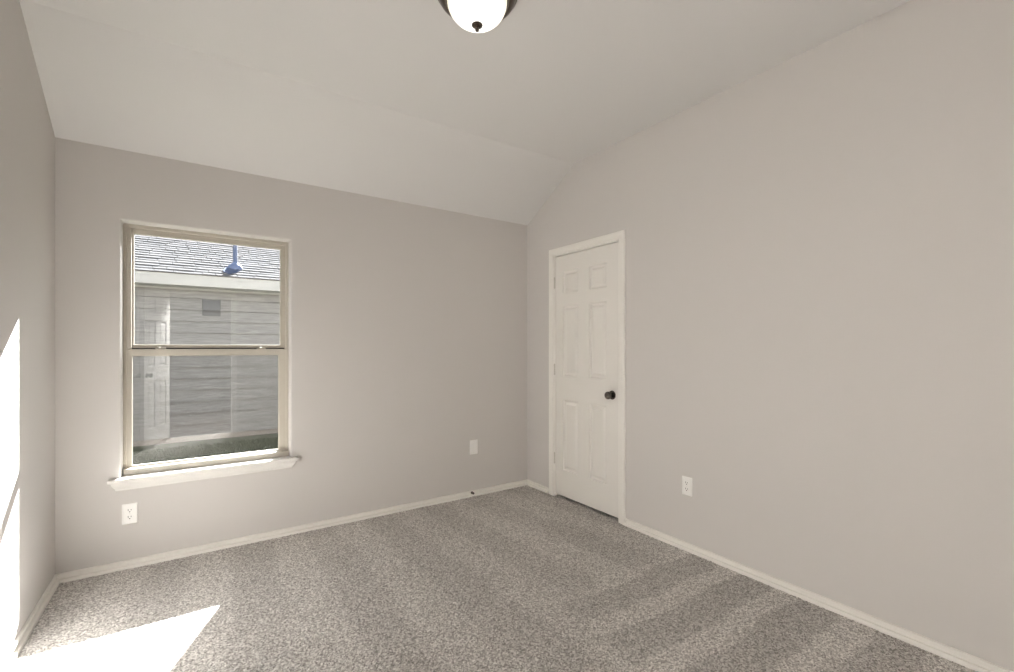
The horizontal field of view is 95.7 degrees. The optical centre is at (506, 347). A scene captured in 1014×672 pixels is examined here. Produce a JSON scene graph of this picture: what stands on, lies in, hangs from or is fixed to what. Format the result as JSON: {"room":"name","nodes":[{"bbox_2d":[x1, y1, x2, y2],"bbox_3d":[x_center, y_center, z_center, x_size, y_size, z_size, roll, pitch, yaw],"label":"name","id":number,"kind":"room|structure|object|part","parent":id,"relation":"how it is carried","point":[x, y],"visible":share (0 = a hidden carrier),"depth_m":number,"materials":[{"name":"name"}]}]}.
{"room":"empty bedroom","nodes":[
{"label":"empty bedroom","id":0,"kind":"room"},
{"bbox_2d":[0,0,54,662],"bbox_3d":[-1.264,-0.157,0.649,0.120,3.050,4.330,0,0,-34],"label":"wall","id":1,"kind":"structure","parent":0,"point":[27,137],"depth_m":2.03,"materials":[{"name":"grey paint"}]},
{"bbox_2d":[0,574,59,671],"bbox_3d":[-1.205,1.259,0.689,0.022,0.077,4.330,0,0,-34],"label":"baseboard","id":2,"kind":"structure","parent":1,"relation":"attached to","point":[21,639],"depth_m":2.03,"materials":[{"name":"white paint"}]},
{"bbox_2d":[55,137,526,573],"bbox_3d":[-1.170,-0.057,3.435,3.411,3.250,0.170,0,0,-34],"label":"wall","id":3,"kind":"structure","parent":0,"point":[407,322],"depth_m":3.23,"materials":[{"name":"grey paint"}]},
{"bbox_2d":[122,503,137,524],"bbox_3d":[-2.173,0.957,2.645,0.071,0.116,0.008,0,0,-34],"label":"power outlet","id":4,"kind":"object","parent":3,"relation":"attached to","point":[129,511],"visible":1,"depth_m":2.64,"materials":[{"name":"white plastic"}]},
{"bbox_2d":[126,515,132,519],"bbox_3d":[-2.172,0.977,2.643,0.034,0.028,0.003,0,0,-34],"label":"receptacle","id":5,"kind":"object","parent":4,"relation":"attached to","point":[128,517],"depth_m":2.64,"materials":[{"name":"white plastic"}]},
{"bbox_2d":[126,508,132,512],"bbox_3d":[-2.172,0.938,2.643,0.034,0.028,0.003,0,0,-34],"label":"receptacle","id":6,"kind":"object","parent":4,"relation":"attached to","point":[128,510],"depth_m":2.64,"materials":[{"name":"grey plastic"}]},
{"bbox_2d":[107,223,297,490],"bbox_3d":[-1.880,0.042,2.921,0.985,1.549,0.210,0,0,-34],"label":"window","id":7,"kind":"structure","parent":3,"relation":"attached to","point":[130,349],"depth_m":2.87,"materials":[{"name":"beige plastic"}]},
{"bbox_3d":[-1.900,0.372,2.966,0.865,0.725,0.025,0,0,-34],"label":"sash","id":8,"kind":"part","parent":7,"relation":"part of","materials":[{"name":"beige plastic"}]},
{"bbox_3d":[-1.916,-0.341,2.988,0.853,0.746,0.025,0,0,-34],"label":"sash","id":9,"kind":"part","parent":7,"relation":"part of","materials":[{"name":"beige plastic"}]},
{"bbox_2d":[56,479,526,582],"bbox_3d":[-1.116,1.259,3.356,3.171,0.077,0.022,0,0,-34],"label":"baseboard","id":10,"kind":"structure","parent":3,"relation":"attached to","point":[74,575],"depth_m":3.02,"materials":[{"name":"white paint"}]},
{"bbox_2d":[470,439,477,454],"bbox_3d":[-0.283,0.852,3.930,0.078,0.122,0.012,0,0,-34],"label":"wall plate","id":11,"kind":"object","parent":3,"relation":"attached to","point":[473,443],"visible":1,"depth_m":3.93,"materials":[{"name":"white plastic"}]},
{"bbox_2d":[19,0,910,224],"bbox_3d":[0.097,-1.457,1.575,3.171,0.650,4.330,0,0,-34],"label":"ceiling","id":12,"kind":"structure","parent":0,"point":[395,100],"depth_m":2.44,"materials":[{"name":"white paint"}]},
{"bbox_2d":[438,0,516,32],"bbox_3d":[-0.123,-1.400,1.898,0.346,0.190,0.346,0,0,-34],"label":"ceiling light","id":13,"kind":"object","parent":12,"relation":"attached to","point":[475,16],"visible":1,"depth_m":1.87,"materials":[{"name":"white glass"}]},
{"bbox_2d":[10,485,976,671],"bbox_3d":[0.423,1.268,1.762,3.921,0.007,4.390,0,0,-34],"label":"floor","id":14,"kind":"structure","parent":0,"point":[525,578],"depth_m":2.21,"materials":[{"name":"grey carpet"}]},
{"bbox_2d":[527,0,1013,670],"bbox_3d":[1.456,-0.157,2.501,0.120,3.050,4.330,0,0,-34],"label":"wall","id":15,"kind":"structure","parent":0,"point":[820,245],"depth_m":2.20,"materials":[{"name":"grey paint"}]},
{"bbox_2d":[527,479,548,493],"bbox_3d":[0.268,1.259,4.120,0.022,0.077,0.316,0,0,-34],"label":"baseboard","id":16,"kind":"structure","parent":15,"relation":"attached to","point":[530,483],"depth_m":4.10,"materials":[{"name":"white paint"}]},
{"bbox_2d":[554,242,617,517],"bbox_3d":[0.599,0.237,3.634,0.100,2.013,0.718,0,0,-34],"label":"door","id":17,"kind":"structure","parent":15,"relation":"in","point":[586,281],"depth_m":3.61,"materials":[{"name":"white paint"}]},
{"bbox_3d":[0.749,0.352,3.375,0.057,0.057,0.057,0,0,-34],"label":"knob","id":18,"kind":"part","parent":17,"relation":"part of","materials":[{"name":"brown metal"}]},
{"bbox_2d":[549,230,625,524],"bbox_3d":[0.653,0.223,3.665,0.138,2.130,0.846,0,0,-34],"label":"trim","id":19,"kind":"structure","parent":15,"relation":"attached to","point":[619,236],"depth_m":3.32,"materials":[{"name":"white paint"}]},
{"bbox_2d":[682,476,691,496],"bbox_3d":[1.126,0.867,2.874,0.008,0.116,0.071,0,0,-34],"label":"power outlet","id":20,"kind":"object","parent":15,"relation":"attached to","point":[686,481],"visible":1,"depth_m":2.87,"materials":[{"name":"white plastic"}]},
{"bbox_2d":[624,518,1013,671],"bbox_3d":[1.728,1.259,1.976,0.022,0.077,3.156,0,0,-34],"label":"baseboard","id":21,"kind":"structure","parent":15,"relation":"attached to","point":[942,650],"depth_m":2.20,"materials":[{"name":"white paint"}]},
{"label":"outside","id":22,"kind":"structure","parent":0,"visible":0},
{"bbox_2d":[133,433,277,464],"bbox_3d":[-4.767,1.563,9.455,20.000,0.300,13.830,0,0,-34],"label":"ground","id":23,"kind":"structure","parent":22,"point":[231,439],"depth_m":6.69,"materials":[{"name":"plant"}]},
{"bbox_2d":[133,234,279,446],"bbox_3d":[-6.197,-0.992,11.554,16.600,5.209,10.099,0,0,-34],"label":"neighbouring house","id":24,"kind":"structure","parent":23,"relation":"on","point":[187,292],"depth_m":7.01,"materials":[{"name":"grey"}]},
{"bbox_2d":[202,299,220,315],"bbox_3d":[-4.527,-0.616,7.038,0.237,0.262,0.075,0,0,-34],"label":"exhaust hood","id":25,"kind":"object","parent":24,"relation":"attached to","point":[210,307],"depth_m":7.03,"materials":[{"name":"grey"}]}
]}

